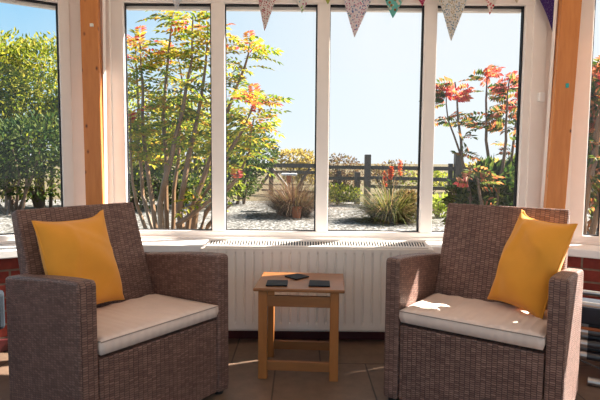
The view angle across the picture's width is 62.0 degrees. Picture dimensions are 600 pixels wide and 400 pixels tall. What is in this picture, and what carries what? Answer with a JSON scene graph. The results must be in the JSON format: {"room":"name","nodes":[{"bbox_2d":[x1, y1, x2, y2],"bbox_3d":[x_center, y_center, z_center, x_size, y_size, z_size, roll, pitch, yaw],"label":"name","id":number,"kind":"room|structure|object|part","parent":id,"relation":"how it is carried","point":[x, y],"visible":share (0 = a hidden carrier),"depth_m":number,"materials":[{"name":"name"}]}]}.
{"room":"conservatory","nodes":[
{"label":"conservatory","id":0,"kind":"room"},
{"bbox_2d":[0,258,19,338],"bbox_3d":[-1.927,0.650,2.763,1.576,0.670,0.305,-2,5,-31],"label":"wall","id":1,"kind":"structure","parent":0,"point":[10,266],"depth_m":2.76,"materials":[{"name":"red brick"}]},
{"bbox_2d":[0,290,4,328],"bbox_3d":[-1.722,0.589,2.598,0.320,0.200,0.100,-2,5,-31],"label":"storage box","id":2,"kind":"object","parent":1,"relation":"attached to","point":[2,307],"visible":1,"depth_m":2.64,"materials":[{"name":"blue plastic"}]},
{"bbox_2d":[0,338,7,351],"bbox_3d":[-1.807,0.810,2.659,1.316,0.070,0.017,-2,5,-31],"label":"baseboard","id":3,"kind":"structure","parent":1,"relation":"attached to","point":[3,342],"depth_m":2.75,"materials":[{"name":"red brick"}]},
{"bbox_2d":[0,243,17,258],"bbox_3d":[-1.882,0.297,2.691,1.496,0.046,0.245,-2,5,-31],"label":"trim","id":4,"kind":"structure","parent":1,"relation":"on","point":[7,251],"depth_m":2.74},
{"bbox_2d":[0,0,85,243],"bbox_3d":[-1.965,-0.501,2.763,1.425,1.554,0.104,-2,5,-31],"label":"window","id":5,"kind":"structure","parent":1,"relation":"in","point":[74,5],"depth_m":3.04,"materials":[{"name":"white plastic"}]},
{"bbox_2d":[0,338,599,399],"bbox_3d":[0.447,1.057,1.109,5.882,0.150,4.050,0,4,0],"label":"floor","id":6,"kind":"structure","parent":0,"point":[360,361],"depth_m":2.47,"materials":[{"name":"brown tile"}]},
{"bbox_2d":[5,202,228,399],"bbox_3d":[-0.797,0.464,2.177,0.656,0.849,0.714,4,5,36],"label":"armchair","id":7,"kind":"object","parent":6,"relation":"on","point":[52,319],"visible":0.8,"depth_m":2.01,"materials":[{"name":"brown wicker"}]},
{"bbox_3d":[-0.952,0.576,1.898,0.560,0.625,0.069,4,5,36],"label":"armrest","id":8,"kind":"part","parent":7,"relation":"part of","materials":[{"name":"brown wicker"}]},
{"bbox_3d":[-0.967,0.288,2.292,0.228,0.519,0.582,4,5,36],"label":"backrest","id":9,"kind":"part","parent":7,"relation":"part of","materials":[{"name":"brown wicker"}]},
{"bbox_3d":[-0.558,0.713,2.017,0.044,0.332,0.570,4,5,36],"label":"panel","id":10,"kind":"part","parent":7,"relation":"part of","materials":[{"name":"brown wicker"}]},
{"bbox_2d":[97,294,218,354],"bbox_3d":[-0.707,0.493,2.112,0.445,0.065,0.574,4,5,36],"label":"seat cushion","id":11,"kind":"object","parent":7,"relation":"on","point":[129,322],"visible":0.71,"depth_m":2.04,"materials":[{"name":"beige fabric"}]},
{"bbox_2d":[32,210,124,304],"bbox_3d":[-0.937,0.265,2.153,0.206,0.409,0.406,2,5,20],"label":"throw pillow","id":12,"kind":"object","parent":11,"relation":"on","point":[82,248],"visible":0.8,"depth_m":2.08,"materials":[{"name":"yellow fabric"}]},
{"bbox_3d":[-0.567,0.540,2.414,0.560,0.625,0.069,4,5,36],"label":"armrest","id":13,"kind":"part","parent":7,"relation":"part of","materials":[{"name":"brown wicker"}]},
{"bbox_2d":[253,272,344,381],"bbox_3d":[0.004,0.637,2.569,0.438,0.456,0.356,1,4,4],"label":"side table","id":14,"kind":"object","parent":6,"relation":"on","point":[267,299],"visible":0.99,"depth_m":2.42,"materials":[{"name":"brown wood"}]},
{"bbox_3d":[-0.181,0.654,2.444,0.043,0.439,0.043,1,4,4],"label":"leg","id":15,"kind":"part","parent":14,"relation":"part of","materials":[{"name":"brown wood"}]},
{"bbox_3d":[-0.162,0.633,2.715,0.043,0.439,0.043,1,4,4],"label":"leg","id":16,"kind":"part","parent":14,"relation":"part of","materials":[{"name":"brown wood"}]},
{"bbox_2d":[266,280,287,286],"bbox_3d":[-0.114,0.411,2.473,0.106,0.007,0.111,0,4,0],"label":"coaster","id":17,"kind":"object","parent":14,"relation":"on","point":[269,282],"visible":1,"depth_m":2.45,"materials":[{"name":"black stone"}]},
{"bbox_2d":[285,273,308,279],"bbox_3d":[-0.016,0.401,2.615,0.096,0.007,0.098,-4,6,-42],"label":"coaster","id":18,"kind":"object","parent":14,"relation":"on","point":[297,276],"visible":1,"depth_m":2.60,"materials":[{"name":"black stone"}]},
{"bbox_2d":[309,280,329,286],"bbox_3d":[0.096,0.413,2.472,0.108,0.007,0.119,0,4,0],"label":"coaster","id":19,"kind":"object","parent":14,"relation":"on","point":[312,283],"visible":1,"depth_m":2.46,"materials":[{"name":"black stone"}]},
{"bbox_3d":[0.165,0.659,2.420,0.043,0.439,0.043,1,4,4],"label":"leg","id":20,"kind":"part","parent":14,"relation":"part of","materials":[{"name":"brown wood"}]},
{"bbox_2d":[200,239,434,331],"bbox_3d":[0.099,0.538,2.929,1.355,0.601,0.089,0,4,0],"label":"radiator","id":21,"kind":"object","parent":6,"relation":"on","point":[362,263],"visible":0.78,"depth_m":2.88,"materials":[{"name":"white metal"}]},
{"bbox_3d":[0.101,0.264,2.908,1.348,0.033,0.086,0,4,0],"label":"casing","id":22,"kind":"part","parent":21,"relation":"part of","materials":[{"name":"white metal"}]},
{"bbox_2d":[206,239,428,248],"bbox_3d":[0.101,0.257,2.911,1.277,0.037,0.083,0,4,0],"label":"grille","id":23,"kind":"object","parent":21,"relation":"attached to","point":[211,243],"depth_m":2.91,"materials":[{"name":"grey metal"}]},
{"bbox_2d":[384,203,583,399],"bbox_3d":[0.850,0.470,2.267,0.714,0.849,0.656,3,5,34],"label":"armchair","id":24,"kind":"object","parent":6,"relation":"on","point":[421,363],"visible":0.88,"depth_m":2.14,"materials":[{"name":"brown wicker"}]},
{"bbox_3d":[0.556,0.548,2.416,0.069,0.625,0.560,3,5,34],"label":"armrest","id":25,"kind":"part","parent":24,"relation":"part of","materials":[{"name":"brown wicker"}]},
{"bbox_3d":[0.680,0.721,2.038,0.570,0.332,0.044,3,5,34],"label":"panel","id":26,"kind":"part","parent":24,"relation":"part of","materials":[{"name":"brown wicker"}]},
{"bbox_2d":[399,293,547,349],"bbox_3d":[0.787,0.500,2.176,0.574,0.065,0.445,3,5,34],"label":"seat cushion","id":27,"kind":"object","parent":24,"relation":"on","point":[495,321],"visible":0.83,"depth_m":2.06,"materials":[{"name":"beige fabric"}]},
{"bbox_2d":[487,209,577,318],"bbox_3d":[1.010,0.270,2.198,0.232,0.431,0.297,-1,5,-17],"label":"throw pillow","id":28,"kind":"object","parent":27,"relation":"on","point":[535,250],"visible":0.95,"depth_m":2.12,"materials":[{"name":"yellow fabric"}]},
{"bbox_3d":[0.820,0.564,2.231,0.572,0.066,0.450,3,5,34],"label":"seat","id":29,"kind":"part","parent":24,"relation":"part of","materials":[{"name":"beige fabric"}]},
{"bbox_3d":[0.972,0.293,2.431,0.582,0.519,0.228,3,5,34],"label":"backrest","id":30,"kind":"part","parent":24,"relation":"part of","materials":[{"name":"brown wicker"}]},
{"bbox_3d":[1.089,0.581,2.054,0.069,0.625,0.560,3,5,34],"label":"armrest","id":31,"kind":"part","parent":24,"relation":"part of","materials":[{"name":"brown wicker"}]},
{"bbox_2d":[579,290,599,386],"bbox_3d":[1.647,0.696,2.418,0.680,0.388,0.363,3,5,31],"label":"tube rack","id":32,"kind":"object","parent":6,"relation":"on","point":[590,317],"visible":0.48,"depth_m":2.46,"materials":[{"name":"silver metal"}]},
{"bbox_3d":[1.602,0.521,2.326,0.680,0.026,0.026,3,5,31],"label":"rail","id":33,"kind":"part","parent":32,"relation":"part of","materials":[{"name":"silver metal"}]},
{"bbox_3d":[1.736,0.505,2.548,0.680,0.026,0.026,3,5,31],"label":"rail","id":34,"kind":"part","parent":32,"relation":"part of","materials":[{"name":"silver metal"}]},
{"bbox_2d":[567,256,599,299],"bbox_3d":[2.526,0.699,2.583,2.276,0.670,0.305,3,5,31],"label":"wall","id":35,"kind":"structure","parent":0,"point":[590,267],"depth_m":2.90,"materials":[{"name":"red brick"}]},
{"bbox_2d":[565,0,599,244],"bbox_3d":[2.526,-0.490,2.615,2.257,1.624,0.138,3,5,31],"label":"window","id":36,"kind":"structure","parent":35,"relation":"in","point":[587,22],"depth_m":3.06,"materials":[{"name":"white plastic"}]},
{"bbox_2d":[568,243,599,258],"bbox_3d":[2.487,0.345,2.511,2.196,0.046,0.245,3,5,31],"label":"trim","id":37,"kind":"structure","parent":35,"relation":"on","point":[575,250],"depth_m":2.90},
{"bbox_3d":[0.150,0.637,3.145,2.960,0.670,0.305,0,4,0],"label":"wall","id":38,"kind":"structure","parent":0,"visible":0},
{"bbox_2d":[101,0,107,203],"bbox_3d":[-1.187,-0.646,3.030,0.030,1.794,0.030,-4,6,-45],"label":"trim","id":39,"kind":"structure","parent":38,"relation":"attached to","point":[103,13],"depth_m":3.02,"materials":[{"name":"white paint"}]},
{"bbox_2d":[141,238,441,253],"bbox_3d":[0.153,0.285,3.058,2.907,0.046,0.245,0,4,0],"label":"windowsill","id":40,"kind":"structure","parent":38,"relation":"on","point":[149,245],"depth_m":2.95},
{"bbox_2d":[80,0,104,204],"bbox_3d":[-1.239,-0.643,2.985,0.106,1.794,0.103,0,4,-12],"label":"pillar","id":41,"kind":"structure","parent":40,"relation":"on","point":[90,15],"depth_m":2.96,"materials":[{"name":"brown wood"}]},
{"bbox_2d":[543,0,581,208],"bbox_3d":[1.570,-0.621,2.990,0.164,1.794,0.103,1,4,12],"label":"pillar","id":42,"kind":"structure","parent":40,"relation":"on","point":[569,11],"depth_m":2.96,"materials":[{"name":"brown wood"}]},
{"bbox_2d":[228,331,384,339],"bbox_3d":[0.149,0.799,2.996,2.789,0.070,0.017,0,4,0],"label":"baseboard","id":43,"kind":"structure","parent":38,"relation":"attached to","point":[231,334],"depth_m":2.99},
{"bbox_2d":[105,0,551,240],"bbox_3d":[0.167,-0.520,3.157,2.775,1.564,0.104,0,4,0],"label":"window","id":44,"kind":"structure","parent":38,"relation":"in","point":[430,9],"depth_m":3.12,"materials":[{"name":"white plastic"}]},
{"bbox_2d":[537,92,544,101],"bbox_3d":[1.489,-0.635,3.083,0.036,0.056,0.032,0,4,0],"label":"sensor","id":45,"kind":"object","parent":44,"relation":"attached to","point":[541,95],"depth_m":3.07,"materials":[{"name":"white plastic"}]},
{"bbox_2d":[540,0,558,207],"bbox_3d":[1.516,-0.625,3.030,0.067,1.795,0.026,0,4,0],"label":"trim","id":46,"kind":"structure","parent":38,"relation":"attached to","point":[555,15],"depth_m":3.02,"materials":[{"name":"white paint"}]},
{"bbox_3d":[0.166,-1.411,3.081,2.960,0.255,0.120,0,4,0],"label":"trim","id":47,"kind":"structure","parent":0,"visible":0},
{"bbox_2d":[172,0,553,39],"bbox_3d":[0.199,-1.151,3.010,2.942,0.360,0.043,0,4,0],"label":"bunting","id":48,"kind":"object","parent":47,"relation":"hanging from","point":[452,10],"visible":0.99,"depth_m":3.01,"materials":[{"name":"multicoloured fabric"}]},
{"label":"outside","id":49,"kind":"structure","parent":0,"visible":0},
{"bbox_2d":[0,199,597,234],"bbox_3d":[-0.013,1.606,-4.791,120.000,0.050,40.200,0,4,0],"label":"ground","id":50,"kind":"structure","parent":49,"point":[235,220],"depth_m":10.28,"materials":[{"name":"grey gravel"}]},
{"bbox_2d":[0,27,59,202],"bbox_3d":[-7.617,-1.945,12.218,3.859,4.359,3.260,2,5,17],"label":"bush","id":51,"kind":"object","parent":50,"relation":"on","point":[7,34],"visible":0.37,"depth_m":11.74,"materials":[{"name":"green plant"}]},
{"bbox_2d":[0,109,60,214],"bbox_3d":[-6.279,-0.811,10.881,3.542,2.324,2.051,0,4,-12],"label":"bush","id":52,"kind":"object","parent":50,"relation":"on","point":[12,143],"visible":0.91,"depth_m":10.71,"materials":[{"name":"green plant"}]},
{"bbox_3d":[-6.697,-0.314,10.923,0.485,1.318,0.071,-1,5,-15],"label":"stem","id":53,"kind":"part","parent":52,"relation":"part of","materials":[{"name":"plant"}]},
{"bbox_3d":[-6.503,-0.456,10.978,0.081,1.579,0.410,5,6,43],"label":"stem","id":54,"kind":"part","parent":52,"relation":"part of","materials":[{"name":"green plant"}]},
{"bbox_3d":[-6.362,-0.588,10.988,0.328,1.833,0.071,0,4,0],"label":"stem","id":55,"kind":"part","parent":52,"relation":"part of","materials":[{"name":"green plant"}]},
{"bbox_3d":[-6.204,-0.557,10.912,0.176,1.809,0.543,-2,5,-25],"label":"stem","id":56,"kind":"part","parent":52,"relation":"part of","materials":[{"name":"green plant"}]},
{"bbox_3d":[-6.326,-0.296,11.117,0.179,1.252,0.484,3,5,32],"label":"stem","id":57,"kind":"part","parent":52,"relation":"part of","materials":[{"name":"green plant"}]},
{"bbox_3d":[-6.027,-0.606,10.932,0.231,1.889,0.071,0,4,0],"label":"stem","id":58,"kind":"part","parent":52,"relation":"part of","materials":[{"name":"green plant"}]},
{"bbox_3d":[-5.878,-0.661,10.924,0.963,2.024,0.424,0,4,0],"label":"stem","id":59,"kind":"part","parent":52,"relation":"part of","materials":[{"name":"green plant"}]},
{"bbox_2d":[0,31,60,207],"bbox_3d":[-6.761,-1.937,12.526,4.022,4.305,3.416,-1,5,-24],"label":"bush","id":60,"kind":"object","parent":50,"relation":"on","point":[43,49],"visible":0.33,"depth_m":11.83,"materials":[{"name":"green plant"}]},
{"bbox_3d":[-6.639,-0.982,12.224,0.320,2.449,0.409,0,4,0],"label":"stem","id":61,"kind":"part","parent":60,"relation":"part of","materials":[{"name":"brown plant"}]},
{"bbox_3d":[-6.483,-1.640,12.384,0.102,3.716,0.185,0,4,0],"label":"stem","id":62,"kind":"part","parent":60,"relation":"part of","materials":[{"name":"green plant"}]},
{"bbox_3d":[-6.439,-1.689,12.344,0.254,3.821,0.093,0,4,0],"label":"stem","id":63,"kind":"part","parent":60,"relation":"part of","materials":[{"name":"green plant"}]},
{"bbox_3d":[-6.473,-1.613,12.515,0.089,3.647,0.414,-2,5,-25],"label":"stem","id":64,"kind":"part","parent":60,"relation":"part of","materials":[{"name":"green plant"}]},
{"bbox_3d":[-6.038,-1.717,12.350,0.688,3.890,0.102,3,5,27],"label":"stem","id":65,"kind":"part","parent":60,"relation":"part of","materials":[{"name":"green plant"}]},
{"bbox_2d":[40,71,194,207],"bbox_3d":[-4.541,-1.489,12.482,3.296,3.462,3.405,3,5,28],"label":"bush","id":66,"kind":"object","parent":50,"relation":"on","point":[56,92],"visible":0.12,"depth_m":12.21,"materials":[{"name":"green plant"}]},
{"bbox_2d":[129,167,235,209],"bbox_3d":[-3.460,-0.278,12.229,3.843,1.104,1.618,0,4,0],"label":"bush","id":67,"kind":"object","parent":50,"relation":"on","point":[156,186],"visible":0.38,"depth_m":12.04,"materials":[{"name":"green plant"}]},
{"bbox_2d":[129,91,249,207],"bbox_3d":[-2.884,-1.287,12.909,3.234,3.016,2.522,0,4,0],"label":"bush","id":68,"kind":"object","parent":50,"relation":"on","point":[199,171],"visible":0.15,"depth_m":12.66,"materials":[{"name":"green plant"}]},
{"bbox_2d":[127,11,293,228],"bbox_3d":[-1.405,-0.945,6.654,2.694,3.335,1.789,0,4,0],"label":"tree","id":69,"kind":"object","parent":50,"relation":"on","point":[191,219],"visible":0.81,"depth_m":6.43,"materials":[{"name":"green plant"}]},
{"bbox_3d":[-1.989,-0.203,6.405,0.372,1.878,0.059,0,4,0],"label":"stem","id":70,"kind":"part","parent":69,"relation":"part of","materials":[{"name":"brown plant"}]},
{"bbox_3d":[-2.092,-0.784,6.914,0.383,2.955,0.077,2,5,21],"label":"stem","id":71,"kind":"part","parent":69,"relation":"part of","materials":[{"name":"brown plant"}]},
{"bbox_3d":[-1.937,-0.664,6.563,0.308,2.767,0.094,0,4,0],"label":"stem","id":72,"kind":"part","parent":69,"relation":"part of","materials":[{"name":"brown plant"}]},
{"bbox_3d":[-1.759,-0.904,6.644,0.172,3.221,0.091,2,5,21],"label":"stem","id":73,"kind":"part","parent":69,"relation":"part of","materials":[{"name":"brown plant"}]},
{"bbox_3d":[-1.586,-0.797,6.356,0.493,3.066,0.097,0,4,0],"label":"stem","id":74,"kind":"part","parent":69,"relation":"part of","materials":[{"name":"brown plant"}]},
{"bbox_3d":[-1.754,-0.724,7.068,0.214,2.799,0.090,0,4,0],"label":"stem","id":75,"kind":"part","parent":69,"relation":"part of","materials":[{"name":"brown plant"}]},
{"bbox_3d":[-1.394,-0.745,6.458,0.442,2.948,0.106,0,4,0],"label":"stem","id":76,"kind":"part","parent":69,"relation":"part of","materials":[{"name":"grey plant"}]},
{"bbox_3d":[-1.179,0.244,6.245,0.822,1.012,0.121,0,4,0],"label":"stem","id":77,"kind":"part","parent":69,"relation":"part of","materials":[{"name":"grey plant"}]},
{"bbox_3d":[-1.135,-0.706,6.774,0.931,2.820,0.098,0,4,0],"label":"stem","id":78,"kind":"part","parent":69,"relation":"part of","materials":[{"name":"grey plant"}]},
{"bbox_3d":[-1.123,0.389,6.455,0.505,0.697,0.080,0,4,0],"label":"stem","id":79,"kind":"part","parent":69,"relation":"part of","materials":[{"name":"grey plant"}]},
{"bbox_3d":[-0.992,-0.279,6.295,0.891,2.051,0.097,0,4,0],"label":"stem","id":80,"kind":"part","parent":69,"relation":"part of","materials":[{"name":"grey plant"}]},
{"bbox_3d":[-1.037,-0.174,6.604,0.874,1.813,0.094,0,4,0],"label":"stem","id":81,"kind":"part","parent":69,"relation":"part of","materials":[{"name":"grey plant"}]},
{"bbox_2d":[201,127,280,204],"bbox_3d":[-1.743,-0.973,14.007,2.392,2.240,2.191,1,4,6],"label":"bush","id":82,"kind":"object","parent":50,"relation":"on","point":[248,172],"visible":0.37,"depth_m":13.90,"materials":[{"name":"green plant"}]},
{"bbox_3d":[-1.588,-0.788,13.905,0.380,1.878,0.120,0,4,0],"label":"stem","id":83,"kind":"part","parent":82,"relation":"part of","materials":[{"name":"green plant"}]},
{"bbox_3d":[-1.397,-0.714,14.116,0.437,1.692,0.069,-1,5,-18],"label":"stem","id":84,"kind":"part","parent":82,"relation":"part of","materials":[{"name":"green plant"}]},
{"bbox_2d":[281,173,296,190],"bbox_3d":[-0.272,-0.194,12.422,0.380,0.940,0.320,0,4,0],"label":"birdbath","id":85,"kind":"object","parent":50,"relation":"on","point":[293,174],"visible":0.56,"depth_m":12.33,"materials":[{"name":"stone"}]},
{"bbox_2d":[235,166,348,220],"bbox_3d":[-0.132,-0.191,11.224,2.917,1.292,2.949,0,4,0],"label":"ornamental grass","id":86,"kind":"object","parent":50,"relation":"on","point":[282,204],"depth_m":10.87,"materials":[{"name":"beige plant"}]},
{"bbox_2d":[292,207,301,217],"bbox_3d":[-0.078,0.258,10.802,0.260,0.250,0.260,0,4,0],"label":"terracotta pot","id":87,"kind":"object","parent":50,"relation":"on","point":[294,213],"visible":0.6,"depth_m":10.72,"materials":[{"name":"ceramic"}]},
{"bbox_2d":[328,182,362,204],"bbox_3d":[1.204,-0.188,14.260,1.092,0.676,1.068,-3,6,-40],"label":"bush","id":88,"kind":"object","parent":50,"relation":"on","point":[338,195],"visible":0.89,"depth_m":14.09,"materials":[{"name":"green plant"}]},
{"bbox_2d":[337,160,443,227],"bbox_3d":[1.859,-0.126,10.351,2.418,1.409,2.443,3,5,25],"label":"red hot poker","id":89,"kind":"object","parent":50,"relation":"on","point":[386,209],"visible":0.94,"depth_m":10.02,"materials":[{"name":"green plant"}]},
{"bbox_2d":[329,152,467,204],"bbox_3d":[3.203,-0.544,13.667,6.313,1.502,0.798,3,5,26],"label":"fence","id":90,"kind":"object","parent":50,"relation":"on","point":[457,169],"visible":0.32,"depth_m":13.86,"materials":[{"name":"grey wood"}]},
{"bbox_3d":[1.170,-0.384,14.914,0.100,0.961,0.100,0,4,0],"label":"post","id":91,"kind":"part","parent":90,"relation":"part of","materials":[{"name":"brown wood"}]},
{"bbox_3d":[1.216,-0.640,14.693,0.060,0.132,1.928,-4,6,-43],"label":"rail","id":92,"kind":"part","parent":90,"relation":"part of","materials":[{"name":"grey wood"}]},
{"bbox_3d":[1.214,-0.962,14.669,0.060,0.111,1.925,-4,6,-43],"label":"rail","id":93,"kind":"part","parent":90,"relation":"part of","materials":[{"name":"grey wood"}]},
{"bbox_3d":[1.639,-0.328,14.316,0.160,0.948,0.160,0,4,0],"label":"post","id":94,"kind":"part","parent":90,"relation":"part of","materials":[{"name":"brown wood"}]},
{"bbox_3d":[1.887,-0.550,13.998,0.170,1.443,0.170,0,4,0],"label":"post","id":95,"kind":"part","parent":90,"relation":"part of","materials":[{"name":"grey wood"}]},
{"bbox_3d":[3.016,-0.342,13.612,2.412,0.113,0.060,2,5,19],"label":"rail","id":96,"kind":"part","parent":90,"relation":"part of","materials":[{"name":"brown wood"}]},
{"bbox_3d":[3.012,-0.579,13.594,2.409,0.113,0.060,2,5,19],"label":"rail","id":97,"kind":"part","parent":90,"relation":"part of","materials":[{"name":"grey wood"}]},
{"bbox_3d":[3.007,-0.866,13.572,2.404,0.111,0.060,2,5,19],"label":"rail","id":98,"kind":"part","parent":90,"relation":"part of","materials":[{"name":"grey wood"}]},
{"bbox_3d":[4.009,-0.368,13.359,0.110,1.212,0.110,0,4,0],"label":"post","id":99,"kind":"part","parent":90,"relation":"part of","materials":[{"name":"grey wood"}]},
{"bbox_3d":[4.164,-0.500,13.198,0.190,1.502,0.190,0,4,0],"label":"post","id":100,"kind":"part","parent":90,"relation":"part of","materials":[{"name":"grey wood"}]},
{"bbox_2d":[395,189,416,221],"bbox_3d":[2.208,0.106,10.208,0.599,0.722,0.524,0,4,0],"label":"foliage","id":101,"kind":"object","parent":50,"relation":"on","point":[408,192],"visible":0.44,"depth_m":10.12,"materials":[{"name":"beige plant"}]},
{"bbox_2d":[432,192,447,217],"bbox_3d":[3.065,0.131,11.054,0.844,0.636,0.588,-1,5,-19],"label":"leafy plant","id":102,"kind":"object","parent":50,"relation":"on","point":[440,208],"visible":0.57,"depth_m":11.00,"materials":[{"name":"green plant"}]},
{"bbox_2d":[434,64,518,205],"bbox_3d":[2.530,-0.534,6.584,1.799,2.569,0.996,-1,5,-24],"label":"tree","id":103,"kind":"object","parent":50,"relation":"on","point":[499,90],"visible":0.78,"depth_m":6.51,"materials":[{"name":"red plant"}]},
{"bbox_3d":[2.081,-0.754,6.557,0.384,1.411,0.043,0,4,0],"label":"stem","id":104,"kind":"part","parent":103,"relation":"part of","materials":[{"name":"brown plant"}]},
{"bbox_3d":[2.229,-0.395,6.587,0.458,2.286,0.085,1,4,3],"label":"stem","id":105,"kind":"part","parent":103,"relation":"part of","materials":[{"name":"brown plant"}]},
{"bbox_3d":[2.271,0.180,6.322,0.290,1.176,0.069,0,4,0],"label":"stem","id":106,"kind":"part","parent":103,"relation":"part of","materials":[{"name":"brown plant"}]},
{"bbox_3d":[2.575,-0.520,6.783,0.191,2.501,0.077,0,4,-6],"label":"stem","id":107,"kind":"part","parent":103,"relation":"part of","materials":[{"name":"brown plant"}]},
{"bbox_3d":[2.591,-0.418,6.476,0.192,2.347,0.078,0,4,0],"label":"stem","id":108,"kind":"part","parent":103,"relation":"part of","materials":[{"name":"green plant"}]},
{"bbox_3d":[2.892,-0.401,6.980,0.293,2.245,0.082,0,4,0],"label":"stem","id":109,"kind":"part","parent":103,"relation":"part of","materials":[{"name":"green plant"}]},
{"bbox_2d":[441,155,514,226],"bbox_3d":[2.666,0.059,6.913,1.470,1.425,1.094,0,4,0],"label":"shrub","id":110,"kind":"object","parent":50,"relation":"on","point":[462,193],"visible":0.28,"depth_m":6.62,"materials":[{"name":"green plant"}]},
{"bbox_2d":[500,156,514,195],"bbox_3d":[3.273,-0.028,7.382,0.926,1.431,1.070,0,4,0],"label":"shrub","id":111,"kind":"object","parent":50,"relation":"on","point":[508,158],"visible":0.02,"depth_m":7.18,"materials":[{"name":"green plant"}]},
{"bbox_2d":[584,55,599,234],"bbox_3d":[3.185,-0.346,5.490,1.096,2.373,1.455,5,6,43],"label":"shrub","id":112,"kind":"object","parent":50,"relation":"on","point":[593,167],"visible":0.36,"depth_m":5.16,"materials":[{"name":"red plant"}]},
{"bbox_3d":[3.305,-0.325,5.785,0.084,2.279,0.074,0,4,0],"label":"stem","id":113,"kind":"part","parent":112,"relation":"part of","materials":[{"name":"grey plant"}]},
{"bbox_3d":[3.257,-0.233,5.509,0.252,2.146,0.090,0,4,0],"label":"stem","id":114,"kind":"part","parent":112,"relation":"part of","materials":[{"name":"grey plant"}]},
{"bbox_2d":[587,113,597,231],"bbox_3d":[5.418,-0.628,8.911,3.248,2.444,2.044,0,4,0],"label":"bush","id":115,"kind":"object","parent":50,"relation":"on","point":[592,190],"visible":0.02,"depth_m":8.45,"materials":[{"name":"green plant"}]},
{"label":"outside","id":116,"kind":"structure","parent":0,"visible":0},
{"bbox_2d":[0,161,591,201],"bbox_3d":[0.121,-15.406,217.057,520.000,0.050,404.800,0,4,0],"label":"field","id":117,"kind":"structure","parent":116,"point":[252,196],"depth_m":26.29,"materials":[{"name":"green plant"}]},
{"bbox_2d":[257,163,314,193],"bbox_3d":[-0.717,-0.765,18.301,4.089,1.171,0.222,4,6,38],"label":"gate","id":118,"kind":"object","parent":117,"relation":"on","point":[276,165],"visible":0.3,"depth_m":18.06,"materials":[{"name":"wood"}]},
{"bbox_3d":[-1.070,-0.788,18.575,0.170,1.171,0.160,0,4,0],"label":"gate post","id":119,"kind":"part","parent":118,"relation":"part of","materials":[{"name":"brown wood"}]},
{"bbox_3d":[-0.373,-1.001,17.971,3.167,0.143,0.060,4,6,39],"label":"rail","id":120,"kind":"part","parent":118,"relation":"part of","materials":[{"name":"grey wood"}]},
{"bbox_3d":[-0.747,-1.259,18.223,4.086,0.173,0.060,4,6,38],"label":"rail","id":121,"kind":"part","parent":118,"relation":"part of","materials":[{"name":"wood"}]},
{"bbox_2d":[267,148,329,183],"bbox_3d":[-0.016,-1.811,27.054,3.599,2.058,1.786,0,4,0],"label":"bush","id":122,"kind":"object","parent":117,"relation":"on","point":[307,157],"visible":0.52,"depth_m":26.80,"materials":[{"name":"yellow plant"}]},
{"bbox_2d":[329,153,363,193],"bbox_3d":[1.312,-0.690,15.183,1.698,1.538,0.944,0,4,0],"label":"bush","id":123,"kind":"object","parent":117,"relation":"on","point":[335,173],"visible":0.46,"depth_m":15.13,"materials":[{"name":"beige plant"}]},
{"bbox_2d":[360,158,417,194],"bbox_3d":[3.331,-0.887,18.923,2.777,1.395,1.230,0,4,0],"label":"bush","id":124,"kind":"object","parent":117,"relation":"on","point":[376,172],"visible":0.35,"depth_m":18.83,"materials":[{"name":"beige plant"}]},
{"bbox_2d":[399,170,447,193],"bbox_3d":[5.375,-0.836,20.099,3.154,1.146,1.261,0,4,0],"label":"bush","id":125,"kind":"object","parent":117,"relation":"on","point":[436,174],"visible":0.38,"depth_m":19.94,"materials":[{"name":"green plant"}]},
{"bbox_2d":[465,157,505,166],"bbox_3d":[8.749,-1.048,20.955,4.178,1.515,1.832,0,4,0],"label":"bush","id":126,"kind":"object","parent":117,"relation":"on","point":[495,159],"visible":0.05,"depth_m":20.93,"materials":[{"name":"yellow plant"}]}
]}

